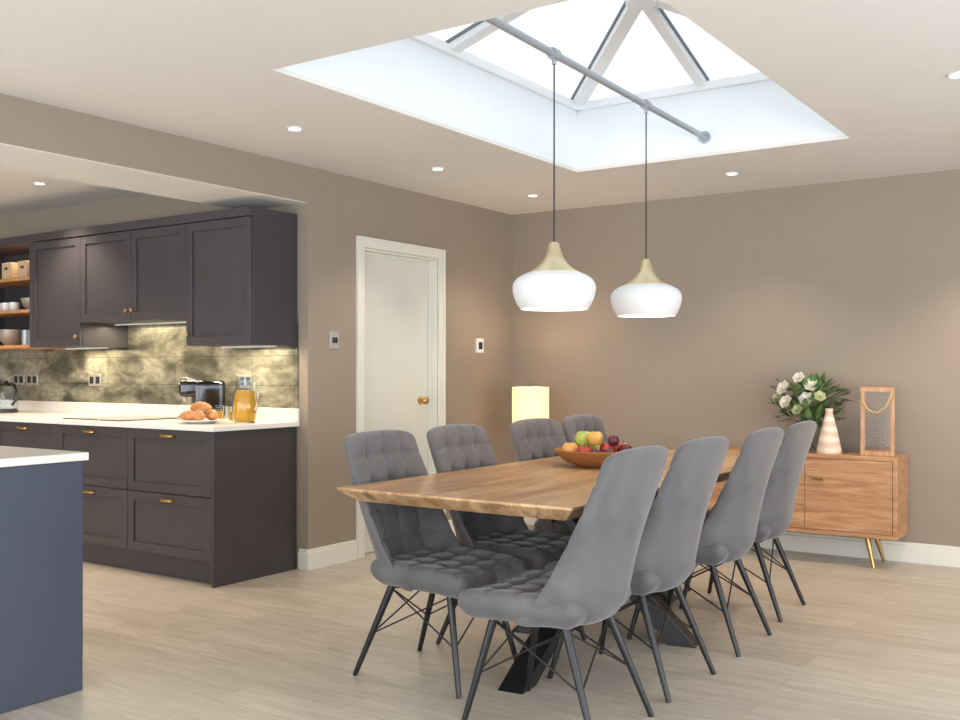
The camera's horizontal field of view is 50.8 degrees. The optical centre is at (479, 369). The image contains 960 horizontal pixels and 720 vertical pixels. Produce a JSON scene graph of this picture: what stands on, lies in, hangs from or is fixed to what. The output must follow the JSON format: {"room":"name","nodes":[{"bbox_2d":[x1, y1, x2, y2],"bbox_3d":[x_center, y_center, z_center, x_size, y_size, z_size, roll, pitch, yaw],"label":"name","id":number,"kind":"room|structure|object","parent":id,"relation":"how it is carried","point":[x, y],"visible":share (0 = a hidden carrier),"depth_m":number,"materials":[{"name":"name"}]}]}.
{"room":"dining room","nodes":[
{"label":"dining room","id":0,"kind":"room"},
{"bbox_2d":[0,168,144,215],"bbox_3d":[-4.710,-1.260,4.751,3.270,0.040,6.575,0,0,34],"label":"ceiling","id":1,"kind":"structure","parent":0,"point":[18,194],"depth_m":7.09,"materials":[{"name":"paint"}]},
{"bbox_2d":[32,182,46,184],"bbox_3d":[-2.917,-1.235,6.691,0.088,0.008,0.088,0,0,34],"label":"recessed light","id":2,"kind":"object","parent":1,"relation":"in","point":[36,183],"visible":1,"depth_m":6.69,"materials":[{"name":"white ceramic"}]},
{"bbox_2d":[0,93,307,202],"bbox_3d":[-3.134,-1.147,3.681,0.540,0.225,6.575,0,0,34],"label":"wall","id":3,"kind":"structure","parent":0,"point":[24,123],"depth_m":5.24,"materials":[{"name":"beige paint"}]},
{"bbox_2d":[0,143,306,208],"bbox_3d":[-3.134,-1.033,3.682,0.539,0.004,6.575,0,0,34],"label":"trim","id":4,"kind":"structure","parent":3,"relation":"attached to","point":[14,158],"depth_m":5.47,"materials":[{"name":"paint"}]},
{"bbox_2d":[0,167,320,568],"bbox_3d":[-2.608,-0.010,7.370,3.810,2.500,0.120,0,0,34],"label":"wall","id":5,"kind":"structure","parent":0,"point":[147,206],"depth_m":6.31,"materials":[{"name":"beige paint"}]},
{"bbox_2d":[0,235,64,349],"bbox_3d":[-3.512,-0.565,7.666,0.980,0.810,0.386,0,0,34],"label":"shelf unit","id":6,"kind":"object","parent":5,"relation":"attached to","point":[18,248],"visible":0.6,"depth_m":7.83,"materials":[{"name":"grey paint"}]},
{"bbox_2d":[1,303,8,310],"bbox_3d":[-3.583,-0.472,7.651,0.080,0.070,0.080,0,0,34],"label":"mug","id":7,"kind":"object","parent":6,"relation":"on","point":[5,306],"visible":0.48,"depth_m":7.62,"materials":[{"name":"white ceramic"}]},
{"bbox_2d":[2,262,17,278],"bbox_3d":[-3.504,-0.738,7.607,0.120,0.130,0.142,0,0,34],"label":"box","id":8,"kind":"object","parent":6,"relation":"on","point":[9,270],"visible":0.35,"depth_m":7.54,"materials":[{"name":"beige cardboard"}]},
{"bbox_2d":[0,329,21,344],"bbox_3d":[-3.539,-0.242,7.645,0.220,0.120,0.220,0,0,34],"label":"mixing bowl","id":9,"kind":"object","parent":6,"relation":"on","point":[7,336],"visible":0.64,"depth_m":7.56,"materials":[{"name":"beige ceramic"}]},
{"bbox_2d":[9,302,19,309],"bbox_3d":[-3.500,-0.472,7.595,0.080,0.070,0.080,0,0,34],"label":"mug","id":10,"kind":"object","parent":6,"relation":"on","point":[12,305],"visible":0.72,"depth_m":7.56,"materials":[{"name":"white ceramic"}]},
{"bbox_2d":[18,261,29,276],"bbox_3d":[-3.330,-0.738,7.489,0.120,0.130,0.142,0,0,34],"label":"box","id":11,"kind":"object","parent":6,"relation":"on","point":[23,266],"visible":0.28,"depth_m":7.42,"materials":[{"name":"beige cardboard"}]},
{"bbox_2d":[21,330,27,344],"bbox_3d":[-3.390,-0.241,7.544,0.064,0.118,0.064,0,0,34],"label":"storage jar","id":12,"kind":"object","parent":6,"relation":"on","point":[24,338],"visible":0.66,"depth_m":7.52,"materials":[{"name":"metal"}]},
{"bbox_2d":[20,298,29,308],"bbox_3d":[-3.302,-0.482,7.460,0.170,0.090,0.170,0,0,34],"label":"bowl","id":13,"kind":"object","parent":6,"relation":"on","point":[25,301],"visible":0.34,"depth_m":7.39,"materials":[{"name":"white ceramic"}]},
{"bbox_2d":[28,330,29,344],"bbox_3d":[-3.324,-0.241,7.499,0.064,0.118,0.064,0,0,34],"label":"storage jar","id":14,"kind":"object","parent":6,"relation":"on","point":[28,330],"visible":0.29,"depth_m":7.47,"materials":[{"name":"metal"}]},
{"bbox_2d":[30,228,127,348],"bbox_3d":[-2.875,-0.560,7.216,0.580,0.819,0.415,0,0,34],"label":"upper cabinet","id":15,"kind":"object","parent":5,"relation":"attached to","point":[55,255],"visible":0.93,"depth_m":7.08,"materials":[{"name":"grey paint"}]},
{"bbox_2d":[79,214,187,325],"bbox_3d":[-2.184,-0.640,6.748,1.090,0.659,0.415,0,0,34],"label":"upper cabinet","id":16,"kind":"object","parent":5,"relation":"attached to","point":[132,272],"visible":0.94,"depth_m":6.58,"materials":[{"name":"grey paint"}]},
{"bbox_2d":[0,309,298,408],"bbox_3d":[-2.677,-0.070,7.339,3.730,0.620,0.008,0,0,34],"label":"backsplash","id":17,"kind":"structure","parent":5,"relation":"attached to","point":[157,357],"depth_m":7.09,"materials":[{"name":"beige tile"}]},
{"bbox_2d":[13,374,24,384],"bbox_3d":[-3.646,0.075,7.986,0.146,0.086,0.010,0,0,34],"label":"power socket","id":18,"kind":"object","parent":17,"relation":"attached to","point":[18,379],"visible":0.93,"depth_m":7.98,"materials":[{"name":"silver metal"}]},
{"bbox_2d":[26,374,37,384],"bbox_3d":[-3.497,0.075,7.885,0.146,0.086,0.010,0,0,34],"label":"power socket","id":19,"kind":"object","parent":17,"relation":"attached to","point":[31,379],"visible":1,"depth_m":7.88,"materials":[{"name":"silver metal"}]},
{"bbox_2d":[89,374,101,385],"bbox_3d":[-2.835,0.075,7.436,0.146,0.086,0.010,0,0,34],"label":"power socket","id":20,"kind":"object","parent":17,"relation":"attached to","point":[94,379],"visible":1,"depth_m":7.43,"materials":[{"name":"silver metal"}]},
{"bbox_2d":[184,206,296,347],"bbox_3d":[-1.495,-0.555,6.280,0.575,0.829,0.415,0,0,34],"label":"upper cabinet","id":21,"kind":"object","parent":5,"relation":"attached to","point":[241,262],"visible":1,"depth_m":6.13,"materials":[{"name":"grey paint"}]},
{"bbox_2d":[298,548,307,570],"bbox_3d":[-1.099,1.175,6.263,0.070,0.130,0.018,0,0,34],"label":"baseboard","id":22,"kind":"structure","parent":5,"relation":"attached to","point":[302,552],"depth_m":6.26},
{"bbox_2d":[321,170,511,546],"bbox_3d":[-0.417,-0.010,7.312,0.120,2.500,2.245,0,0,34],"label":"wall","id":23,"kind":"structure","parent":0,"point":[477,241],"depth_m":7.22,"materials":[{"name":"beige paint"}]},
{"bbox_2d":[329,331,338,348],"bbox_3d":[-0.927,-0.190,6.441,0.014,0.110,0.086,0,0,34],"label":"light switch","id":24,"kind":"object","parent":23,"relation":"attached to","point":[333,336],"visible":1,"depth_m":6.43,"materials":[{"name":"silver plastic"}]},
{"bbox_2d":[306,519,455,570],"bbox_3d":[-0.404,1.175,7.209,0.018,0.130,2.365,0,0,34],"label":"baseboard","id":25,"kind":"structure","parent":23,"relation":"attached to","point":[329,555],"depth_m":6.41,"materials":[{"name":"white wood"}]},
{"bbox_2d":[365,254,428,552],"bbox_3d":[-0.585,0.221,7.048,0.109,2.026,0.794,0,0,34],"label":"door","id":26,"kind":"structure","parent":23,"relation":"in","point":[396,290],"depth_m":7.08,"materials":[{"name":"white paint"}]},
{"bbox_2d":[356,236,445,558],"bbox_3d":[-0.582,0.180,7.046,0.146,2.120,0.966,0,0,34],"label":"trim","id":27,"kind":"structure","parent":23,"relation":"attached to","point":[363,243],"depth_m":7.22,"materials":[{"name":"white wood"}]},
{"bbox_2d":[476,338,483,352],"bbox_3d":[-0.002,-0.190,7.804,0.021,0.110,0.090,0,0,34],"label":"thermostat","id":28,"kind":"object","parent":23,"relation":"attached to","point":[479,341],"visible":1,"depth_m":7.79,"materials":[{"name":"white plastic"}]},
{"bbox_2d":[0,0,959,214],"bbox_3d":[0.522,-1.270,2.631,6.690,0.020,8.940,0,0,34],"label":"ceiling","id":29,"kind":"structure","parent":0,"point":[209,71],"depth_m":4.46,"materials":[{"name":"paint"}]},
{"bbox_2d":[286,126,302,130],"bbox_3d":[-0.965,-1.255,5.258,0.088,0.008,0.088,0,0,34],"label":"recessed light","id":30,"kind":"object","parent":29,"relation":"in","point":[291,128],"visible":1,"depth_m":5.25,"materials":[{"name":"white ceramic"}]},
{"bbox_2d":[431,167,444,170],"bbox_3d":[-0.263,-1.255,6.305,0.088,0.008,0.088,0,0,34],"label":"recessed light","id":31,"kind":"object","parent":29,"relation":"in","point":[432,168],"visible":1,"depth_m":6.28,"materials":[{"name":"white ceramic"}]},
{"bbox_2d":[527,194,538,196],"bbox_3d":[0.380,-1.255,7.270,0.088,0.008,0.088,0,0,34],"label":"recessed light","id":32,"kind":"object","parent":29,"relation":"in","point":[528,195],"visible":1,"depth_m":7.25,"materials":[{"name":"white ceramic"}]},
{"bbox_2d":[283,38,845,168],"bbox_3d":[0.571,-1.465,4.863,1.845,0.370,2.810,0,0,34],"label":"shaft","id":33,"kind":"structure","parent":29,"relation":"attached to","point":[407,74],"depth_m":5.76,"materials":[{"name":"white paint"}]},
{"bbox_2d":[410,0,770,111],"bbox_3d":[0.571,-1.823,4.863,1.759,0.355,2.724,0,0,34],"label":"frame","id":34,"kind":"structure","parent":33,"relation":"attached to","point":[455,46],"depth_m":5.68,"materials":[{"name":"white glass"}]},
{"bbox_2d":[484,17,710,143],"bbox_3d":[0.582,-1.394,4.856,0.072,0.120,2.648,0,0,34],"label":"rail","id":35,"kind":"object","parent":33,"relation":"attached to","point":[704,137],"visible":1,"depth_m":4.77,"materials":[{"name":"metal"}]},
{"bbox_2d":[512,47,595,310],"bbox_3d":[0.329,-0.849,4.483,0.370,1.158,0.370,0,0,34],"label":"pendant lamp","id":36,"kind":"object","parent":35,"relation":"hanging from","point":[554,285],"visible":1,"depth_m":4.36,"materials":[{"name":"white metal"}]},
{"bbox_2d":[610,99,681,317],"bbox_3d":[0.868,-0.846,5.278,0.370,1.129,0.370,0,0,34],"label":"pendant lamp","id":37,"kind":"object","parent":35,"relation":"hanging from","point":[645,295],"visible":1,"depth_m":5.16,"materials":[{"name":"white metal"}]},
{"bbox_2d":[725,172,738,174],"bbox_3d":[1.611,-1.255,6.460,0.088,0.008,0.088,0,0,34],"label":"recessed light","id":38,"kind":"object","parent":29,"relation":"in","point":[727,173],"visible":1,"depth_m":6.45,"materials":[{"name":"white ceramic"}]},
{"bbox_2d":[947,71,959,77],"bbox_3d":[2.034,-1.255,4.299,0.088,0.008,0.088,0,0,34],"label":"recessed light","id":39,"kind":"object","parent":29,"relation":"in","point":[953,74],"visible":1,"depth_m":4.30,"materials":[{"name":"white ceramic"}]},
{"bbox_2d":[0,524,959,719],"bbox_3d":[-1.055,1.290,3.700,10.500,0.100,8.940,0,0,34],"label":"floor","id":40,"kind":"structure","parent":0,"point":[882,642],"depth_m":4.37,"materials":[{"name":"brown wood"}]},
{"bbox_2d":[0,421,56,449],"bbox_3d":[-2.886,0.795,7.048,0.730,0.889,0.694,0,0,34],"label":"base cabinet","id":41,"kind":"object","parent":40,"relation":"on","point":[13,434],"visible":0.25,"depth_m":6.77,"materials":[{"name":"grey paint"}]},
{"bbox_2d":[0,461,82,713],"bbox_3d":[-2.422,0.795,3.725,1.250,0.889,1.346,0,0,34],"label":"kitchen island","id":42,"kind":"object","parent":40,"relation":"on","point":[41,505],"visible":0.85,"depth_m":3.76,"materials":[{"name":"blue paint"}]},
{"bbox_2d":[0,446,88,467],"bbox_3d":[-2.440,0.335,3.724,1.300,0.031,1.365,0,0,34],"label":"island countertop","id":43,"kind":"structure","parent":42,"relation":"on","point":[10,456],"depth_m":3.82,"materials":[{"name":"white stone"}]},
{"bbox_2d":[57,424,136,570],"bbox_3d":[-2.282,0.795,6.639,0.730,0.889,0.694,0,0,34],"label":"base cabinet","id":44,"kind":"object","parent":40,"relation":"on","point":[105,473],"visible":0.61,"depth_m":6.33,"materials":[{"name":"grey paint"}]},
{"bbox_2d":[128,427,295,587],"bbox_3d":[-1.659,0.795,6.216,0.775,0.889,0.694,0,0,34],"label":"base cabinet","id":45,"kind":"object","parent":40,"relation":"on","point":[218,509],"visible":0.98,"depth_m":5.98,"materials":[{"name":"grey paint"}]},
{"bbox_2d":[0,400,299,431],"bbox_3d":[-2.862,0.295,7.048,3.740,0.111,0.692,0,0,34],"label":"countertop","id":46,"kind":"structure","parent":45,"relation":"on","point":[47,412],"depth_m":6.69,"materials":[{"name":"white stone"}]},
{"bbox_2d":[0,381,17,412],"bbox_3d":[-3.551,0.200,7.570,0.164,0.240,0.194,0,0,-21],"label":"electric kettle","id":47,"kind":"object","parent":46,"relation":"on","point":[8,391],"visible":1,"depth_m":7.52,"materials":[{"name":"clear glass"}]},
{"bbox_2d":[62,415,176,420],"bbox_3d":[-2.349,0.317,6.656,0.600,0.006,0.500,0,0,34],"label":"induction hob","id":48,"kind":"object","parent":46,"relation":"in","point":[118,417],"visible":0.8,"depth_m":6.58,"materials":[{"name":"black glass"}]},
{"bbox_2d":[175,418,224,423],"bbox_3d":[-1.682,0.308,6.071,0.290,0.022,0.290,0,0,34],"label":"serving plate","id":49,"kind":"object","parent":46,"relation":"on","point":[204,421],"visible":0.91,"depth_m":5.99,"materials":[{"name":"white ceramic"}]},
{"bbox_2d":[179,410,193,420],"bbox_3d":[-1.750,0.274,6.113,0.128,0.068,0.073,0,0,17],"label":"croissant","id":50,"kind":"object","parent":49,"relation":"on","point":[186,415],"visible":0.69,"depth_m":6.09,"materials":[{"name":"brown food"}]},
{"bbox_2d":[190,401,211,411],"bbox_3d":[-1.686,0.224,6.091,0.128,0.068,0.073,0,0,-23],"label":"croissant","id":51,"kind":"object","parent":50,"relation":"on","point":[203,406],"visible":0.89,"depth_m":6.07,"materials":[{"name":"brown food"}]},
{"bbox_2d":[193,410,205,420],"bbox_3d":[-1.670,0.274,6.011,0.073,0.068,0.128,0,0,-13],"label":"croissant","id":52,"kind":"object","parent":49,"relation":"on","point":[199,415],"visible":0.97,"depth_m":5.97,"materials":[{"name":"brown food"}]},
{"bbox_2d":[205,409,217,419],"bbox_3d":[-1.628,0.274,6.138,0.073,0.068,0.128,0,0,-33],"label":"croissant","id":53,"kind":"object","parent":49,"relation":"on","point":[212,414],"visible":0.84,"depth_m":6.11,"materials":[{"name":"brown food"}]},
{"bbox_2d":[177,377,224,418],"bbox_3d":[-1.793,0.181,6.500,0.290,0.275,0.130,0,0,-27],"label":"coffee machine","id":54,"kind":"object","parent":46,"relation":"on","point":[212,392],"visible":0.77,"depth_m":6.45,"materials":[{"name":"black plastic"}]},
{"bbox_2d":[214,405,223,418],"bbox_3d":[-1.644,0.270,6.359,0.066,0.100,0.066,0,0,34],"label":"drinking glass","id":55,"kind":"object","parent":46,"relation":"on","point":[219,408],"visible":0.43,"depth_m":6.33,"materials":[{"name":"orange glass"}]},
{"bbox_2d":[228,405,233,420],"bbox_3d":[-1.541,0.270,6.314,0.066,0.100,0.066,0,0,34],"label":"drinking glass","id":56,"kind":"object","parent":46,"relation":"on","point":[229,406],"visible":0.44,"depth_m":6.29,"materials":[{"name":"glass"}]},
{"bbox_2d":[232,376,258,422],"bbox_3d":[-1.422,0.179,6.116,0.152,0.280,0.176,0,0,-20],"label":"jug","id":57,"kind":"object","parent":46,"relation":"on","point":[245,404],"visible":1,"depth_m":6.07,"materials":[{"name":"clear glass"}]},
{"bbox_2d":[343,430,524,698],"bbox_3d":[-0.194,0.751,4.150,0.631,0.986,0.490,0,0,34],"label":"dining chair","id":58,"kind":"object","parent":40,"relation":"on","point":[415,548],"visible":0.91,"depth_m":4.14,"materials":[{"name":"grey fabric"}]},
{"bbox_2d":[427,424,585,644],"bbox_3d":[0.123,0.751,4.617,0.631,0.986,0.490,0,0,34],"label":"dining chair","id":59,"kind":"object","parent":40,"relation":"on","point":[454,447],"visible":0.59,"depth_m":4.64,"materials":[{"name":"grey fabric"}]},
{"bbox_2d":[337,449,739,694],"bbox_3d":[0.573,0.850,4.692,1.050,0.780,2.490,0,0,34],"label":"dining table","id":60,"kind":"object","parent":40,"relation":"on","point":[553,488],"visible":0.53,"depth_m":4.02,"materials":[{"name":"brown wood"}]},
{"bbox_2d":[553,446,616,467],"bbox_3d":[0.557,0.418,4.830,0.414,0.082,0.414,0,0,34],"label":"fruit bowl","id":61,"kind":"object","parent":60,"relation":"on","point":[581,459],"visible":0.57,"depth_m":4.68,"materials":[{"name":"brown wood"}]},
{"bbox_2d":[562,443,577,451],"bbox_3d":[0.433,0.377,4.842,0.081,0.085,0.081,0,0,-12],"label":"apple","id":62,"kind":"object","parent":61,"relation":"in","point":[572,447],"visible":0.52,"depth_m":4.81,"materials":[{"name":"orange food"}]},
{"bbox_2d":[575,428,590,445],"bbox_3d":[0.499,0.325,4.869,0.085,0.089,0.085,0,0,43],"label":"apple","id":63,"kind":"object","parent":61,"relation":"in","point":[581,437],"visible":0.7,"depth_m":4.84,"materials":[{"name":"green food"}]},
{"bbox_2d":[576,444,590,451],"bbox_3d":[0.490,0.388,4.767,0.078,0.081,0.078,0,0,-19],"label":"apple","id":64,"kind":"object","parent":61,"relation":"in","point":[584,448],"visible":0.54,"depth_m":4.74,"materials":[{"name":"red food"}]},
{"bbox_2d":[589,445,599,448],"bbox_3d":[0.572,0.381,4.941,0.081,0.085,0.081,0,0,11],"label":"apple","id":65,"kind":"object","parent":61,"relation":"in","point":[590,446],"visible":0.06,"depth_m":4.91,"materials":[{"name":"green food"}]},
{"bbox_2d":[588,431,602,445],"bbox_3d":[0.549,0.319,4.800,0.074,0.078,0.074,0,0,41],"label":"apple","id":66,"kind":"object","parent":61,"relation":"in","point":[595,438],"visible":1,"depth_m":4.77,"materials":[{"name":"orange food"}]},
{"bbox_2d":[590,446,601,451],"bbox_3d":[0.538,0.387,4.704,0.059,0.062,0.059,0,0,-42],"label":"plum","id":67,"kind":"object","parent":61,"relation":"in","point":[593,449],"visible":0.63,"depth_m":4.69,"materials":[{"name":"purple food"}]},
{"bbox_2d":[599,442,615,451],"bbox_3d":[0.610,0.373,4.818,0.081,0.085,0.081,0,0,-1],"label":"apple","id":68,"kind":"object","parent":61,"relation":"in","point":[604,445],"visible":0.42,"depth_m":4.79,"materials":[{"name":"red food"}]},
{"bbox_2d":[604,448,615,451],"bbox_3d":[0.607,0.389,4.724,0.059,0.062,0.059,0,0,-11],"label":"plum","id":69,"kind":"object","parent":61,"relation":"in","point":[609,449],"visible":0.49,"depth_m":4.71,"materials":[{"name":"purple food"}]},
{"bbox_2d":[608,435,618,445],"bbox_3d":[0.632,0.330,4.779,0.056,0.058,0.056,0,0,29],"label":"plum","id":70,"kind":"object","parent":61,"relation":"in","point":[613,440],"visible":1,"depth_m":4.76,"materials":[{"name":"purple food"}]},
{"bbox_2d":[616,440,630,451],"bbox_3d":[0.691,0.376,4.848,0.074,0.078,0.074,0,0,-14],"label":"apple","id":71,"kind":"object","parent":61,"relation":"in","point":[619,445],"visible":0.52,"depth_m":4.83,"materials":[{"name":"red food"}]},
{"bbox_2d":[620,443,631,450],"bbox_3d":[0.687,0.373,4.754,0.059,0.062,0.059,0,0,29],"label":"plum","id":72,"kind":"object","parent":61,"relation":"on","point":[623,447],"visible":0.56,"depth_m":4.73,"materials":[{"name":"purple food"}]},
{"bbox_2d":[510,418,609,627],"bbox_3d":[0.522,0.751,5.205,0.631,0.986,0.490,0,0,36],"label":"dining chair","id":73,"kind":"object","parent":40,"relation":"on","point":[533,438],"visible":0.27,"depth_m":5.27,"materials":[{"name":"grey fabric"}]},
{"bbox_2d":[458,445,667,719],"bbox_3d":[0.299,0.751,3.567,0.631,0.986,0.490,0,0,34],"label":"dining chair","id":74,"kind":"object","parent":40,"relation":"on","point":[590,582],"visible":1,"depth_m":3.38,"materials":[{"name":"grey fabric"}]},
{"bbox_2d":[561,415,690,590],"bbox_3d":[0.819,0.751,5.643,0.631,0.986,0.490,0,0,33],"label":"dining chair","id":75,"kind":"object","parent":40,"relation":"on","point":[571,425],"visible":0.18,"depth_m":5.74,"materials":[{"name":"grey fabric"}]},
{"bbox_2d":[544,436,728,702],"bbox_3d":[0.637,0.751,4.074,0.631,0.986,0.490,0,0,35],"label":"dining chair","id":76,"kind":"object","parent":40,"relation":"on","point":[668,545],"visible":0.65,"depth_m":3.85,"materials":[{"name":"grey fabric"}]},
{"bbox_2d":[627,427,783,656],"bbox_3d":[1.042,0.751,4.671,0.631,0.986,0.490,0,0,34],"label":"dining chair","id":77,"kind":"object","parent":40,"relation":"on","point":[728,533],"visible":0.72,"depth_m":4.44,"materials":[{"name":"grey fabric"}]},
{"bbox_2d":[679,421,816,621],"bbox_3d":[1.398,0.751,5.276,0.631,0.986,0.490,0,0,32],"label":"dining chair","id":78,"kind":"object","parent":40,"relation":"on","point":[776,513],"visible":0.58,"depth_m":5.05,"materials":[{"name":"grey fabric"}]},
{"bbox_2d":[676,446,907,568],"bbox_3d":[2.054,0.891,6.751,1.450,0.703,0.350,0,0,34],"label":"sideboard","id":79,"kind":"object","parent":40,"relation":"on","point":[851,494],"visible":0.38,"depth_m":6.38,"materials":[{"name":"brown wood"}]},
{"bbox_2d":[797,415,819,451],"bbox_3d":[2.183,0.419,6.700,0.156,0.240,0.156,0,0,34],"label":"glass vase","id":80,"kind":"object","parent":79,"relation":"on","point":[813,447],"visible":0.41,"depth_m":6.64,"materials":[{"name":"clear glass"}]},
{"bbox_2d":[768,372,852,427],"bbox_3d":[2.178,0.268,6.681,0.591,0.513,0.339,0,0,34],"label":"flower bouquet","id":81,"kind":"object","parent":80,"relation":"in","point":[812,383],"visible":0.93,"depth_m":6.62,"materials":[{"name":"green plant"}]},
{"bbox_2d":[816,408,841,453],"bbox_3d":[2.260,0.395,6.539,0.160,0.290,0.160,0,0,34],"label":"vase","id":82,"kind":"object","parent":79,"relation":"on","point":[829,441],"visible":1,"depth_m":6.50,"materials":[{"name":"beige ceramic"}]},
{"bbox_2d":[860,387,894,455],"bbox_3d":[2.527,0.325,6.420,0.200,0.430,0.227,0,0,23],"label":"lantern","id":83,"kind":"object","parent":79,"relation":"on","point":[863,451],"visible":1,"depth_m":6.34,"materials":[{"name":"brown wood"}]},
{"bbox_3d":[0.380,0.981,7.597,0.410,0.521,0.410,0,0,34],"label":"side table","id":84,"kind":"object","parent":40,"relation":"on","visible":0},
{"bbox_2d":[512,387,548,422],"bbox_3d":[0.380,0.424,7.597,0.278,0.590,0.278,0,0,34],"label":"table lamp","id":85,"kind":"object","parent":84,"relation":"on","point":[527,402],"visible":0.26,"depth_m":7.48,"materials":[{"name":"beige fabric"}]},
{"bbox_2d":[512,169,959,546],"bbox_3d":[3.065,-0.010,6.380,6.930,2.500,0.120,0,0,34],"label":"wall","id":86,"kind":"structure","parent":0,"point":[854,282],"depth_m":7.02,"materials":[{"name":"beige paint"}]},
{"bbox_2d":[524,517,959,567],"bbox_3d":[3.026,1.175,6.322,6.690,0.130,0.018,0,0,34],"label":"baseboard","id":87,"kind":"structure","parent":86,"relation":"attached to","point":[908,552],"depth_m":6.65,"materials":[{"name":"white wood"}]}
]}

